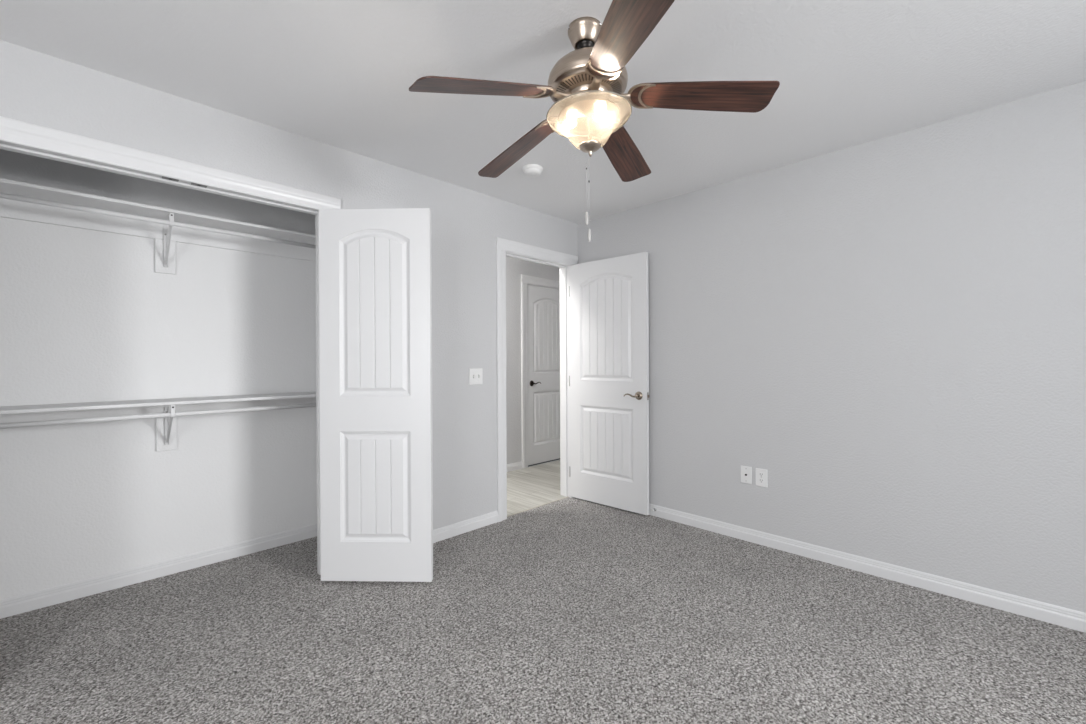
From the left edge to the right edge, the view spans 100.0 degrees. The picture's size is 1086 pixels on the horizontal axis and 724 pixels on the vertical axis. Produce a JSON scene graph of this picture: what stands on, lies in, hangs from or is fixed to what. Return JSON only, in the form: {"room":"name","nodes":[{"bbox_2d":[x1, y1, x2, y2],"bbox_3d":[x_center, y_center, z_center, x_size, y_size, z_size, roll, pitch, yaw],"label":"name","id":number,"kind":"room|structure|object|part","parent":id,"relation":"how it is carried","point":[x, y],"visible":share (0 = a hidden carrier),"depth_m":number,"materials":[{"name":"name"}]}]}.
{"room":"empty bedroom","nodes":[
{"label":"empty bedroom","id":0,"kind":"room"},
{"bbox_2d":[0,149,316,599],"bbox_3d":[-2.026,-0.006,2.409,2.015,2.440,0.682,0,0,-45],"label":"wall","id":1,"kind":"structure","parent":0,"point":[86,315],"depth_m":2.52,"materials":[{"name":"white paint"}]},
{"bbox_2d":[0,178,315,273],"bbox_3d":[-2.040,-0.652,2.499,1.898,0.295,0.304,0,0,-45],"label":"closet shelf","id":2,"kind":"object","parent":1,"relation":"attached to","point":[13,209],"depth_m":2.48,"materials":[{"name":"white paint"}]},
{"bbox_2d":[0,193,315,248],"bbox_3d":[-1.949,-0.731,2.408,1.898,0.048,0.048,0,0,-45],"label":"closet rod","id":3,"kind":"object","parent":2,"relation":"attached to","point":[2,195],"visible":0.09,"depth_m":2.31,"materials":[{"name":"white paint"}]},
{"bbox_3d":[-2.149,-0.599,2.594,0.091,0.188,0.018,0,0,-45],"label":"backing plate","id":4,"kind":"part","parent":2,"relation":"part of","materials":[{"name":"white paint"}]},
{"bbox_3d":[-2.136,-0.660,2.581,0.017,0.244,0.017,0,0,-45],"label":"wall leg","id":5,"kind":"part","parent":2,"relation":"part of","materials":[{"name":"white paint"}]},
{"bbox_3d":[-2.042,-0.661,2.487,0.017,0.244,0.284,0,0,-45],"label":"shelf bracket","id":6,"kind":"part","parent":2,"relation":"part of","materials":[{"name":"white metal"}]},
{"bbox_2d":[0,391,315,451],"bbox_3d":[-2.036,0.355,2.502,1.898,0.295,0.304,0,0,-45],"label":"closet shelf","id":7,"kind":"object","parent":1,"relation":"attached to","point":[42,412],"depth_m":2.50,"materials":[{"name":"white paint"}]},
{"bbox_2d":[0,403,315,428],"bbox_3d":[-1.945,0.277,2.411,1.898,0.048,0.048,0,0,-45],"label":"closet rod","id":8,"kind":"object","parent":7,"relation":"attached to","point":[202,412],"visible":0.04,"depth_m":2.31,"materials":[{"name":"white paint"}]},
{"bbox_3d":[-2.144,0.409,2.596,0.091,0.188,0.018,0,0,-45],"label":"backing plate","id":9,"kind":"part","parent":7,"relation":"part of","materials":[{"name":"white paint"}]},
{"bbox_3d":[-2.132,0.347,2.584,0.017,0.244,0.017,0,0,-45],"label":"wall leg","id":10,"kind":"part","parent":7,"relation":"part of","materials":[{"name":"white paint"}]},
{"bbox_3d":[-2.038,0.347,2.490,0.017,0.244,0.284,0,0,-45],"label":"shelf bracket","id":11,"kind":"part","parent":7,"relation":"part of","materials":[{"name":"white metal"}]},
{"bbox_2d":[0,524,316,618],"bbox_3d":[-2.135,1.173,2.608,1.900,0.083,0.014,0,0,-45],"label":"baseboard","id":12,"kind":"structure","parent":1,"relation":"attached to","point":[24,603],"depth_m":2.52,"materials":[{"name":"white paint"}]},
{"bbox_2d":[0,40,577,529],"bbox_3d":[-0.802,-0.013,3.069,6.550,2.440,0.115,0,0,-45],"label":"wall","id":13,"kind":"structure","parent":0,"point":[37,88],"depth_m":2.93,"materials":[{"name":"grey paint"}]},
{"bbox_2d":[0,116,340,574],"bbox_3d":[-1.696,0.141,2.161,1.406,2.145,0.136,0,0,-45],"label":"door frame","id":14,"kind":"structure","parent":13,"relation":"attached to","point":[13,131],"depth_m":2.09,"materials":[{"name":"white paint"}]},
{"bbox_3d":[-1.718,-0.846,2.103,0.060,0.006,0.030,0,0,-45],"label":"catch plate","id":15,"kind":"part","parent":14,"relation":"part of","materials":[{"name":"silver metal"}]},
{"bbox_2d":[319,208,432,581],"bbox_3d":[-0.916,0.181,2.499,0.615,2.026,0.043,0,0,2],"label":"door","id":16,"kind":"structure","parent":13,"relation":"in","point":[375,265],"depth_m":2.48,"materials":[{"name":"white paint"}]},
{"bbox_2d":[433,511,497,542],"bbox_3d":[-0.748,1.165,3.029,1.152,0.083,0.014,0,0,-45],"label":"baseboard","id":17,"kind":"structure","parent":13,"relation":"attached to","point":[458,528],"depth_m":3.22,"materials":[{"name":"white paint"}]},
{"bbox_2d":[469,368,482,384],"bbox_3d":[-0.481,0.104,3.295,0.118,0.116,0.019,0,0,-45],"label":"light switch","id":18,"kind":"object","parent":13,"relation":"attached to","point":[475,374],"visible":1,"depth_m":3.29,"materials":[{"name":"white plastic"}]},
{"bbox_2d":[496,237,577,521],"bbox_3d":[-0.064,0.130,3.806,0.927,2.144,0.155,0,0,-45],"label":"door frame","id":19,"kind":"structure","parent":13,"relation":"attached to","point":[503,245],"depth_m":3.63,"materials":[{"name":"white paint"}]},
{"bbox_3d":[-0.313,0.176,3.462,0.089,2.055,0.020,0,0,-45],"label":"casing","id":20,"kind":"part","parent":19,"relation":"part of","materials":[{"name":"white paint"}]},
{"bbox_3d":[-0.021,-0.898,3.756,0.927,0.089,0.020,0,0,-45],"label":"head casing","id":21,"kind":"part","parent":19,"relation":"part of","materials":[{"name":"white paint"}]},
{"bbox_2d":[569,252,648,514],"bbox_3d":[0.533,0.168,3.781,0.775,2.037,0.132,0,0,42],"label":"door","id":22,"kind":"structure","parent":19,"relation":"attached to","point":[609,376],"depth_m":3.74,"materials":[{"name":"white paint"}]},
{"bbox_3d":[0.745,0.264,3.559,0.067,0.067,0.013,0,0,42],"label":"handle","id":23,"kind":"part","parent":22,"relation":"part of","materials":[{"name":"silver metal"}]},
{"bbox_2d":[507,497,567,516],"bbox_3d":[-0.039,1.220,3.789,0.745,0.044,0.012,0,0,-45],"label":"trim","id":24,"kind":"structure","parent":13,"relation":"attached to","point":[564,497],"depth_m":3.77,"materials":[{"name":"beige"}]},
{"bbox_2d":[506,257,559,463],"bbox_3d":[-0.551,-0.019,4.904,3.600,2.440,0.115,0,0,-45],"label":"wall","id":25,"kind":"structure","parent":0,"point":[515,267],"depth_m":5.06,"materials":[{"name":"grey paint"}]},
{"bbox_2d":[507,461,522,471],"bbox_3d":[-0.963,1.162,4.399,2.060,0.083,0.014,0,0,-45],"label":"baseboard","id":26,"kind":"structure","parent":25,"relation":"attached to","point":[517,465],"depth_m":5.04,"materials":[{"name":"white paint"}]},
{"bbox_2d":[521,274,559,468],"bbox_3d":[0.042,0.105,5.482,0.905,2.183,0.136,0,0,-45],"label":"door frame","id":27,"kind":"structure","parent":25,"relation":"attached to","point":[525,279],"depth_m":5.15,"materials":[{"name":"white paint"}]},
{"bbox_3d":[-0.205,0.151,5.153,0.089,2.094,0.020,0,0,-45],"label":"casing","id":28,"kind":"part","parent":27,"relation":"part of","materials":[{"name":"white paint"}]},
{"bbox_3d":[0.078,-0.942,5.438,0.905,0.089,0.020,0,0,-45],"label":"head casing","id":29,"kind":"part","parent":27,"relation":"part of","materials":[{"name":"white paint"}]},
{"bbox_2d":[527,284,559,464],"bbox_3d":[0.078,0.146,5.447,0.711,2.068,0.083,0,0,-45],"label":"door","id":30,"kind":"structure","parent":25,"relation":"in","point":[543,303],"depth_m":5.39,"materials":[{"name":"white paint"}]},
{"bbox_2d":[528,458,559,466],"bbox_3d":[0.042,1.194,5.491,0.715,0.004,0.090,0,0,-45],"label":"sill","id":31,"kind":"structure","parent":25,"relation":"attached to","point":[559,458],"depth_m":5.41,"materials":[{"name":"grey"}]},
{"bbox_2d":[0,460,1085,723],"bbox_3d":[0.474,1.230,1.801,6.550,0.050,5.720,0,0,-45],"label":"floor","id":32,"kind":"structure","parent":0,"point":[568,610],"depth_m":1.96,"materials":[{"name":"carpet"}]},
{"bbox_2d":[0,0,1085,223],"bbox_3d":[0.463,-1.275,1.794,6.780,0.080,5.950,0,0,-45],"label":"ceiling","id":33,"kind":"structure","parent":0,"point":[336,73],"depth_m":1.90,"materials":[{"name":"white paint"}]},
{"bbox_2d":[522,164,542,177],"bbox_3d":[-0.067,-1.214,2.911,0.133,0.044,0.133,0,0,-45],"label":"smoke detector","id":34,"kind":"object","parent":33,"relation":"attached to","point":[530,170],"visible":1,"depth_m":2.87,"materials":[{"name":"white plastic"}]},
{"bbox_2d":[409,0,779,241],"bbox_3d":[0.150,-0.840,1.730,1.236,0.787,1.201,0,0,-45],"label":"ceiling fan","id":35,"kind":"object","parent":33,"relation":"hanging from","point":[586,87],"visible":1,"depth_m":1.60,"materials":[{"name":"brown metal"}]},
{"bbox_3d":[-0.186,-0.911,1.519,0.492,0.099,0.138,-3,0,-26],"label":"blade","id":36,"kind":"part","parent":35,"relation":"part of","materials":[{"name":"brown wood"}]},
{"bbox_3d":[-0.106,-0.918,1.977,0.138,0.099,0.492,-3,1,-44],"label":"blade","id":37,"kind":"part","parent":35,"relation":"part of","materials":[{"name":"brown wood"}]},
{"bbox_3d":[0.172,-0.857,1.693,0.310,0.116,0.310,-3,1,-45],"label":"lamp shade","id":38,"kind":"part","parent":35,"relation":"part of","materials":[{"name":"white glass"}]},
{"bbox_3d":[0.355,-0.939,2.042,0.138,0.099,0.492,-2,0,28],"label":"blade","id":39,"kind":"part","parent":35,"relation":"part of","materials":[{"name":"brown wood"}]},
{"bbox_3d":[0.225,-0.928,1.300,0.138,0.099,0.492,-3,0,-8],"label":"blade","id":40,"kind":"part","parent":35,"relation":"part of","materials":[{"name":"brown wood"}]},
{"bbox_3d":[0.560,-0.945,1.628,0.495,0.081,0.138,0,0,11],"label":"blade","id":41,"kind":"part","parent":35,"relation":"part of","materials":[{"name":"brown wood"}]},
{"bbox_2d":[578,81,1085,612],"bbox_3d":[1.984,-0.023,2.520,0.115,2.440,4.600,0,0,-45],"label":"wall","id":42,"kind":"structure","parent":0,"point":[891,329],"depth_m":2.50,"materials":[{"name":"grey paint"}]},
{"bbox_2d":[741,465,751,483],"bbox_3d":[1.361,0.757,3.056,0.016,0.114,0.072,0,0,-45],"label":"cable plate","id":43,"kind":"object","parent":42,"relation":"attached to","point":[746,472],"visible":1,"depth_m":3.06,"materials":[{"name":"white plastic"}]},
{"bbox_2d":[756,468,766,486],"bbox_3d":[1.433,0.759,2.990,0.008,0.116,0.074,0,0,-45],"label":"power outlet","id":44,"kind":"object","parent":42,"relation":"attached to","point":[761,474],"visible":1,"depth_m":2.99,"materials":[{"name":"white plastic"}]},
{"bbox_2d":[649,504,1085,632],"bbox_3d":[1.943,1.155,2.478,0.014,0.083,4.600,0,0,-45],"label":"baseboard","id":45,"kind":"structure","parent":42,"relation":"attached to","point":[1049,613],"depth_m":2.48,"materials":[{"name":"white paint"}]}
]}

